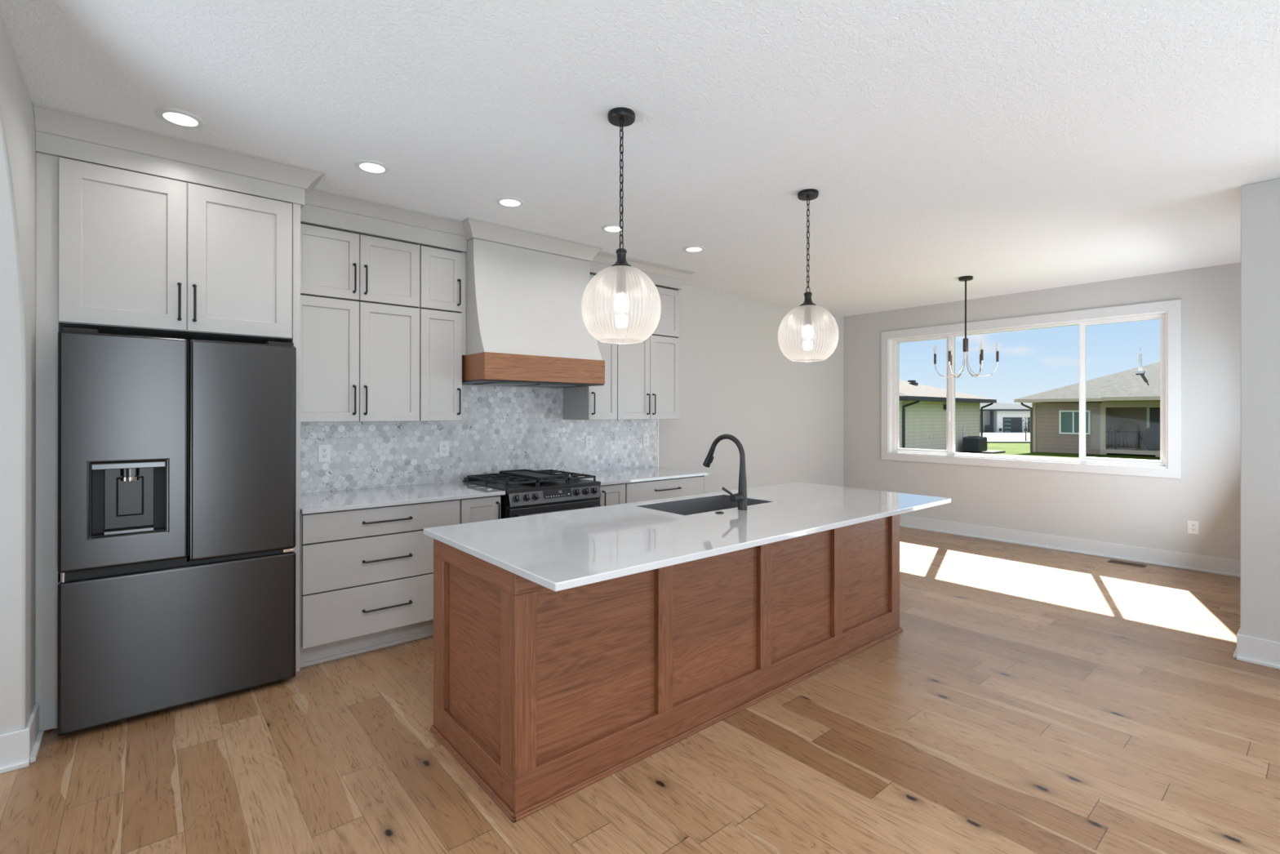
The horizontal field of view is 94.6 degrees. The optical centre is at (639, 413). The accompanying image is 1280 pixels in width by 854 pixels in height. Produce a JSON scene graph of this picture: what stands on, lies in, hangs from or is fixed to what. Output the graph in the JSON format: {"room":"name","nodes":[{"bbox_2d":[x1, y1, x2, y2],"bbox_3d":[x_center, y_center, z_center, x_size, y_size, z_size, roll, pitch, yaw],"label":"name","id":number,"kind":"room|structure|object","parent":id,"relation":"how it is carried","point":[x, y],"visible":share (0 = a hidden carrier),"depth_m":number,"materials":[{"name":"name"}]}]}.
{"room":"kitchen","nodes":[
{"label":"kitchen","id":0,"kind":"room"},
{"bbox_2d":[0,17,36,734],"bbox_3d":[-1.303,0.074,0.858,0.140,2.858,5.990,0,0,-40],"label":"wall","id":1,"kind":"structure","parent":0,"point":[18,152],"depth_m":2.41,"materials":[{"name":"grey paint"}]},
{"bbox_2d":[0,702,44,773],"bbox_3d":[-2.053,1.378,0.230,2.154,0.148,5.990,0,0,-40],"label":"baseboard","id":2,"kind":"structure","parent":1,"relation":"attached to","point":[18,748],"depth_m":2.42,"materials":[{"name":"white wood"}]},
{"bbox_2d":[418,244,844,493],"bbox_3d":[-1.006,0.075,5.116,10.339,2.858,0.150,0,0,-40],"label":"wall","id":3,"kind":"structure","parent":0,"point":[736,380],"depth_m":7.01,"materials":[{"name":"grey paint"}]},
{"bbox_2d":[300,222,419,422],"bbox_3d":[-1.930,-0.558,3.955,0.778,1.227,0.435,0,0,-40],"label":"upper cabinet","id":4,"kind":"object","parent":3,"relation":"attached to","point":[360,292],"visible":0.94,"depth_m":3.81,"materials":[{"name":"paint"}]},
{"bbox_2d":[418,244,466,421],"bbox_3d":[-1.502,-0.557,4.314,0.331,1.227,0.435,0,0,-40],"label":"upper cabinet","id":5,"kind":"object","parent":3,"relation":"attached to","point":[442,272],"visible":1,"depth_m":4.18,"materials":[{"name":"paint"}]},
{"bbox_2d":[300,384,657,493],"bbox_3d":[-1.094,0.154,4.937,3.326,0.770,0.010,0,0,-40],"label":"tile backsplash","id":6,"kind":"structure","parent":3,"relation":"attached to","point":[500,428],"depth_m":4.75,"materials":[{"name":"tile"}]},
{"bbox_2d":[318,444,330,462],"bbox_3d":[-2.157,0.274,4.033,0.077,0.121,0.009,0,0,-40],"label":"power outlet","id":7,"kind":"object","parent":6,"relation":"attached to","point":[324,450],"visible":1,"depth_m":4.03,"materials":[{"name":"white plastic"}]},
{"bbox_2d":[321,448,327,452],"bbox_3d":[-2.155,0.255,4.031,0.033,0.029,0.003,0,0,-40],"label":"receptacle","id":8,"kind":"object","parent":7,"relation":"attached to","point":[323,450],"depth_m":4.03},
{"bbox_2d":[321,453,327,457],"bbox_3d":[-2.155,0.294,4.031,0.033,0.029,0.003,0,0,-40],"label":"receptacle","id":9,"kind":"object","parent":7,"relation":"attached to","point":[323,455],"depth_m":4.03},
{"bbox_2d":[439,440,448,456],"bbox_3d":[-1.517,0.275,4.571,0.077,0.121,0.009,0,0,-40],"label":"power outlet","id":10,"kind":"object","parent":6,"relation":"attached to","point":[443,445],"visible":1,"depth_m":4.57,"materials":[{"name":"white plastic"}]},
{"bbox_2d":[585,435,592,448],"bbox_3d":[-0.470,0.266,5.450,0.077,0.121,0.009,0,0,-40],"label":"power outlet","id":11,"kind":"object","parent":6,"relation":"attached to","point":[588,438],"visible":1,"depth_m":5.44,"materials":[{"name":"white plastic"}]},
{"bbox_2d":[643,433,648,445],"bbox_3d":[0.061,0.267,5.896,0.077,0.121,0.009,0,0,-40],"label":"power outlet","id":12,"kind":"object","parent":6,"relation":"attached to","point":[646,436],"visible":1,"depth_m":5.89,"materials":[{"name":"white plastic"}]},
{"bbox_2d":[462,238,604,387],"bbox_3d":[-0.897,-0.731,4.647,1.051,1.028,0.706,0,0,-40],"label":"range hood","id":13,"kind":"object","parent":3,"relation":"attached to","point":[526,326],"visible":0.9,"depth_m":4.38,"materials":[{"name":"paint"}]},
{"bbox_2d":[563,273,617,419],"bbox_3d":[-0.456,-0.566,5.192,0.374,1.246,0.435,0,0,-40],"label":"upper cabinet","id":14,"kind":"object","parent":3,"relation":"attached to","point":[600,402],"visible":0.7,"depth_m":5.11,"materials":[{"name":"paint"}]},
{"bbox_2d":[616,280,679,419],"bbox_3d":[-0.015,-0.565,5.563,0.770,1.246,0.435,0,0,-40],"label":"upper cabinet","id":15,"kind":"object","parent":3,"relation":"attached to","point":[648,371],"visible":0.77,"depth_m":5.41,"materials":[{"name":"paint"}]},
{"bbox_2d":[657,419,658,466],"bbox_3d":[0.182,0.300,6.009,0.008,0.483,0.012,0,0,-40],"label":"trim","id":16,"kind":"structure","parent":3,"relation":"attached to","point":[658,420],"depth_m":6.00,"materials":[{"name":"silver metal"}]},
{"bbox_2d":[0,0,1279,316],"bbox_3d":[0.970,-1.452,2.765,10.339,0.200,6.290,0,0,-40],"label":"ceiling","id":17,"kind":"structure","parent":0,"point":[1012,146],"depth_m":2.69,"materials":[{"name":"white paint"}]},
{"bbox_2d":[155,107,204,128],"bbox_3d":[-2.109,-1.352,2.709,0.178,0.010,0.178,0,0,-40],"label":"recessed light","id":18,"kind":"object","parent":17,"relation":"in","point":[174,116],"visible":1,"depth_m":2.70,"materials":[{"name":"white plastic"}]},
{"bbox_2d":[354,160,390,173],"bbox_3d":[-1.472,-1.351,3.244,0.178,0.010,0.178,0,0,-40],"label":"recessed light","id":19,"kind":"object","parent":17,"relation":"in","point":[367,166],"visible":1,"depth_m":3.23,"materials":[{"name":"white plastic"}]},
{"bbox_2d":[495,196,524,207],"bbox_3d":[-0.833,-1.350,3.781,0.178,0.010,0.178,0,0,-40],"label":"recessed light","id":20,"kind":"object","parent":17,"relation":"in","point":[509,202],"visible":1,"depth_m":3.77,"materials":[{"name":"white plastic"}]},
{"bbox_2d":[601,224,625,232],"bbox_3d":[-0.194,-1.349,4.317,0.178,0.010,0.178,0,0,-40],"label":"recessed light","id":21,"kind":"object","parent":17,"relation":"in","point":[607,228],"visible":0.84,"depth_m":4.30,"materials":[{"name":"white plastic"}]},
{"bbox_2d":[581,106,661,344],"bbox_3d":[-0.084,-0.838,2.671,0.360,1.031,0.360,0,0,-31],"label":"pendant light","id":22,"kind":"object","parent":17,"relation":"hanging from","point":[620,117],"visible":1,"depth_m":2.65,"materials":[{"name":"clear glass"}]},
{"bbox_2d":[617,271,626,293],"bbox_3d":[-0.085,-0.597,2.671,0.040,0.113,0.040,0,0,-40],"label":"socket","id":23,"kind":"object","parent":22,"relation":"attached to","point":[621,282],"depth_m":2.65,"materials":[{"name":"white metal"}]},
{"bbox_2d":[683,245,705,252],"bbox_3d":[0.445,-1.348,4.853,0.178,0.010,0.178,0,0,-40],"label":"recessed light","id":24,"kind":"object","parent":17,"relation":"in","point":[691,248],"visible":1,"depth_m":4.83,"materials":[{"name":"white plastic"}]},
{"bbox_2d":[777,188,839,362],"bbox_3d":[1.030,-0.836,3.616,0.360,1.031,0.360,0,0,-31],"label":"pendant light","id":25,"kind":"object","parent":17,"relation":"hanging from","point":[808,194],"visible":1,"depth_m":3.60,"materials":[{"name":"clear glass"}]},
{"bbox_2d":[804,309,811,325],"bbox_3d":[1.029,-0.595,3.616,0.040,0.113,0.040,0,0,-40],"label":"socket","id":26,"kind":"object","parent":25,"relation":"attached to","point":[807,313],"depth_m":3.60,"materials":[{"name":"white metal"}]},
{"bbox_2d":[933,275,999,377],"bbox_3d":[3.232,-0.853,5.856,0.570,0.990,0.541,0,0,-40],"label":"chandelier","id":27,"kind":"object","parent":17,"relation":"hanging from","point":[964,278],"visible":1,"depth_m":5.83,"materials":[{"name":"black metal"}]},
{"bbox_2d":[0,526,1279,853],"bbox_3d":[1.001,1.481,2.762,10.089,0.050,6.240,0,0,-40],"label":"floor","id":28,"kind":"structure","parent":0,"point":[1027,699],"depth_m":2.45,"materials":[{"name":"brown wood"}]},
{"bbox_2d":[35,152,300,730],"bbox_3d":[-2.528,0.139,3.241,1.047,2.626,0.760,0,0,-40],"label":"tall cabinet","id":29,"kind":"object","parent":28,"relation":"on","point":[118,251],"visible":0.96,"depth_m":2.88,"materials":[{"name":"paint"}]},
{"bbox_2d":[32,102,695,289],"bbox_3d":[-1.221,-1.261,4.309,4.419,0.185,0.805,0,0,-40],"label":"crown molding","id":30,"kind":"structure","parent":29,"relation":"attached to","point":[60,133],"depth_m":3.23,"materials":[{"name":"paint"}]},
{"bbox_2d":[57,327,296,735],"bbox_3d":[-2.466,0.535,3.197,0.921,1.833,0.813,0,0,-40],"label":"refrigerator","id":31,"kind":"object","parent":28,"relation":"on","point":[176,504],"visible":1,"depth_m":2.84,"materials":[{"name":"black metal"}]},
{"bbox_2d":[299,498,459,667],"bbox_3d":[-1.768,1.010,3.878,0.930,0.886,0.766,0,0,-40],"label":"base cabinet","id":32,"kind":"object","parent":28,"relation":"on","point":[366,575],"visible":0.81,"depth_m":3.54,"materials":[{"name":"paint"}]},
{"bbox_2d":[300,481,505,514],"bbox_3d":[-1.650,0.552,3.979,1.241,0.026,0.760,0,0,-40],"label":"countertop","id":33,"kind":"structure","parent":32,"relation":"on","point":[345,500],"depth_m":3.87,"materials":[{"name":"stone"}]},
{"bbox_2d":[459,495,500,524],"bbox_3d":[-1.297,1.010,4.272,0.294,0.886,0.765,0,0,-40],"label":"base cabinet","id":34,"kind":"object","parent":28,"relation":"on","point":[486,508],"visible":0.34,"depth_m":4.00,"materials":[{"name":"paint"}]},
{"bbox_2d":[462,469,601,519],"bbox_3d":[-0.829,0.946,4.598,0.802,0.955,0.834,0,0,-40],"label":"gas range","id":35,"kind":"object","parent":28,"relation":"on","point":[527,491],"visible":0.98,"depth_m":4.37,"materials":[{"name":"black metal"}]},
{"bbox_2d":[462,471,600,493],"bbox_3d":[-0.853,0.534,4.628,0.802,0.050,0.755,0,0,-40],"label":"cooktop","id":36,"kind":"object","parent":35,"relation":"in","point":[512,484],"depth_m":4.43,"materials":[{"name":"black metal"}]},
{"bbox_2d":[597,483,625,506],"bbox_3d":[-0.439,1.011,4.993,0.268,0.886,0.765,0,0,-40],"label":"base cabinet","id":37,"kind":"object","parent":28,"relation":"on","point":[613,494],"visible":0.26,"depth_m":4.73,"materials":[{"name":"paint"}]},
{"bbox_2d":[624,475,705,503],"bbox_3d":[0.024,1.012,5.382,0.936,0.886,0.766,0,0,-40],"label":"base cabinet","id":38,"kind":"object","parent":28,"relation":"on","point":[637,491],"visible":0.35,"depth_m":5.08,"materials":[{"name":"paint"}]},
{"bbox_2d":[568,466,711,485],"bbox_3d":[-0.072,0.554,5.304,1.257,0.026,0.760,0,0,-40],"label":"countertop","id":39,"kind":"structure","parent":38,"relation":"on","point":[655,473],"depth_m":5.25,"materials":[{"name":"stone"}]},
{"bbox_2d":[430,514,902,822],"bbox_3d":[0.394,1.012,3.332,2.887,0.886,0.817,0,0,-40],"label":"kitchen island","id":40,"kind":"object","parent":28,"relation":"on","point":[542,695],"visible":0.83,"depth_m":2.56,"materials":[{"name":"red wood"}]},
{"bbox_2d":[423,481,951,591],"bbox_3d":[0.488,0.556,3.267,2.950,0.028,1.160,0,0,-40],"label":"island countertop","id":41,"kind":"structure","parent":40,"relation":"on","point":[562,550],"depth_m":2.71,"materials":[{"name":"stone"}]},
{"bbox_2d":[636,494,773,515],"bbox_3d":[0.398,0.668,3.543,0.774,0.248,0.425,0,0,-40],"label":"undermount sink","id":42,"kind":"object","parent":41,"relation":"in","point":[713,503],"visible":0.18,"depth_m":3.76,"materials":[{"name":"grey metal"}]},
{"bbox_2d":[702,434,746,510],"bbox_3d":[0.435,0.331,3.378,0.193,0.421,0.326,0,0,-40],"label":"kitchen faucet","id":43,"kind":"object","parent":41,"relation":"on","point":[740,497],"visible":1,"depth_m":3.31,"materials":[{"name":"black metal"}]},
{"bbox_2d":[1107,559,1146,567],"bbox_3d":[4.727,1.458,5.728,0.110,0.006,0.280,0,0,-40],"label":"floor vent","id":44,"kind":"object","parent":28,"relation":"in","point":[1109,561],"visible":1,"depth_m":5.72,"materials":[{"name":"metal"}]},
{"bbox_2d":[843,262,1240,559],"bbox_3d":[4.299,0.082,6.666,0.180,2.858,4.300,0,0,-40],"label":"wall","id":45,"kind":"structure","parent":0,"point":[1139,511],"depth_m":5.98,"materials":[{"name":"grey paint"}]},
{"bbox_2d":[888,311,1168,468],"bbox_3d":[4.216,-0.226,6.747,0.164,1.503,2.767,0,0,-40],"label":"window","id":46,"kind":"structure","parent":45,"relation":"in","point":[893,343],"depth_m":6.50,"materials":[{"name":"white plastic"}]},
{"bbox_2d":[880,299,1181,478],"bbox_3d":[4.150,-0.229,6.689,0.020,1.687,2.952,0,0,-40],"label":"trim","id":47,"kind":"structure","parent":45,"relation":"attached to","point":[1173,470],"depth_m":6.16,"materials":[{"name":"white wood"}]},
{"bbox_2d":[899,514,1239,577],"bbox_3d":[4.153,1.387,6.675,0.030,0.148,4.100,0,0,-40],"label":"baseboard","id":48,"kind":"structure","parent":45,"relation":"attached to","point":[1225,566],"depth_m":6.12,"materials":[{"name":"white wood"}]},
{"bbox_2d":[1187,520,1199,534],"bbox_3d":[5.155,1.064,5.498,0.009,0.121,0.077,0,0,-40],"label":"power outlet","id":49,"kind":"object","parent":45,"relation":"attached to","point":[1193,526],"visible":1,"depth_m":5.49,"materials":[{"name":"white plastic"}]},
{"bbox_2d":[1240,177,1279,642],"bbox_3d":[5.131,0.083,3.584,2.509,2.858,1.890,0,0,-40],"label":"wall","id":50,"kind":"structure","parent":0,"point":[1260,535],"depth_m":3.44,"materials":[{"name":"grey paint"}]},
{"bbox_2d":[1233,628,1279,669],"bbox_3d":[4.270,1.387,2.882,0.350,0.148,1.920,0,0,-40],"label":"baseboard","id":51,"kind":"structure","parent":50,"relation":"attached to","point":[1260,651],"depth_m":3.43,"materials":[{"name":"white wood"}]},
{"label":"outside","id":52,"kind":"structure","parent":0,"visible":0},
{"bbox_2d":[986,442,1159,460],"bbox_3d":[66.780,3.085,82.194,192.000,2.180,160.000,0,0,-40],"label":"ground","id":53,"kind":"structure","parent":52,"point":[1011,448],"depth_m":28.37,"materials":[{"name":"green plant"}]},
{"bbox_2d":[898,380,996,452],"bbox_3d":[10.229,0.021,32.060,9.540,4.295,13.290,0,0,-40],"label":"neighbor house","id":54,"kind":"structure","parent":53,"relation":"on","point":[922,408],"depth_m":26.79,"materials":[{"name":"green"}]},
{"bbox_2d":[957,449,1005,453],"bbox_3d":[14.432,1.964,26.896,8.700,0.220,1.130,0,0,-40],"label":"gravel bed","id":55,"kind":"object","parent":53,"relation":"on","point":[988,451],"visible":0.24,"depth_m":28.28,"materials":[{"name":"white gravel"}]},
{"bbox_2d":[962,435,987,452],"bbox_3d":[16.012,1.459,28.203,1.120,0.715,0.720,0,0,-40],"label":"air conditioner","id":56,"kind":"object","parent":55,"relation":"on","point":[970,443],"visible":1,"depth_m":27.88,"materials":[{"name":"black metal"}]},
{"bbox_2d":[980,402,1031,432],"bbox_3d":[46.922,0.518,79.655,19.682,4.800,19.167,0,0,-40],"label":"house","id":57,"kind":"structure","parent":53,"relation":"on","point":[998,417],"depth_m":75.01,"materials":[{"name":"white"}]},
{"bbox_2d":[1021,417,1029,440],"bbox_3d":[28.246,1.252,43.284,0.665,1.957,0.664,0,0,-40],"label":"young tree","id":58,"kind":"object","parent":53,"relation":"on","point":[1024,417],"visible":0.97,"depth_m":43.25,"materials":[{"name":"green plant"}]},
{"bbox_2d":[1013,346,1159,457],"bbox_3d":[28.701,-0.156,27.168,13.140,6.100,16.740,0,0,-40],"label":"neighbor house","id":59,"kind":"structure","parent":53,"relation":"on","point":[1128,400],"depth_m":28.46,"materials":[{"name":"brown"}]},
{"bbox_2d":[1105,429,1159,449],"bbox_3d":[23.159,1.226,26.068,0.120,0.920,4.140,0,0,-40],"label":"deck railing","id":60,"kind":"object","parent":59,"relation":"on","point":[1115,446],"visible":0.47,"depth_m":27.05,"materials":[{"name":"black metal"}]},
{"bbox_2d":[1139,426,1159,449],"bbox_3d":[23.917,1.152,26.643,0.700,1.050,2.026,0,0,-40],"label":"barbecue grill","id":61,"kind":"object","parent":59,"relation":"on","point":[1153,428],"visible":0.34,"depth_m":26.84,"materials":[{"name":"black metal"}]},
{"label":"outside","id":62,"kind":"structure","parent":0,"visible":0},
{"bbox_2d":[982,432,1030,442],"bbox_3d":[34.839,2.256,58.964,54.800,0.473,21.500,0,0,-40],"label":"driveway","id":63,"kind":"structure","parent":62,"point":[992,437],"depth_m":52.80,"materials":[{"name":"concrete"}]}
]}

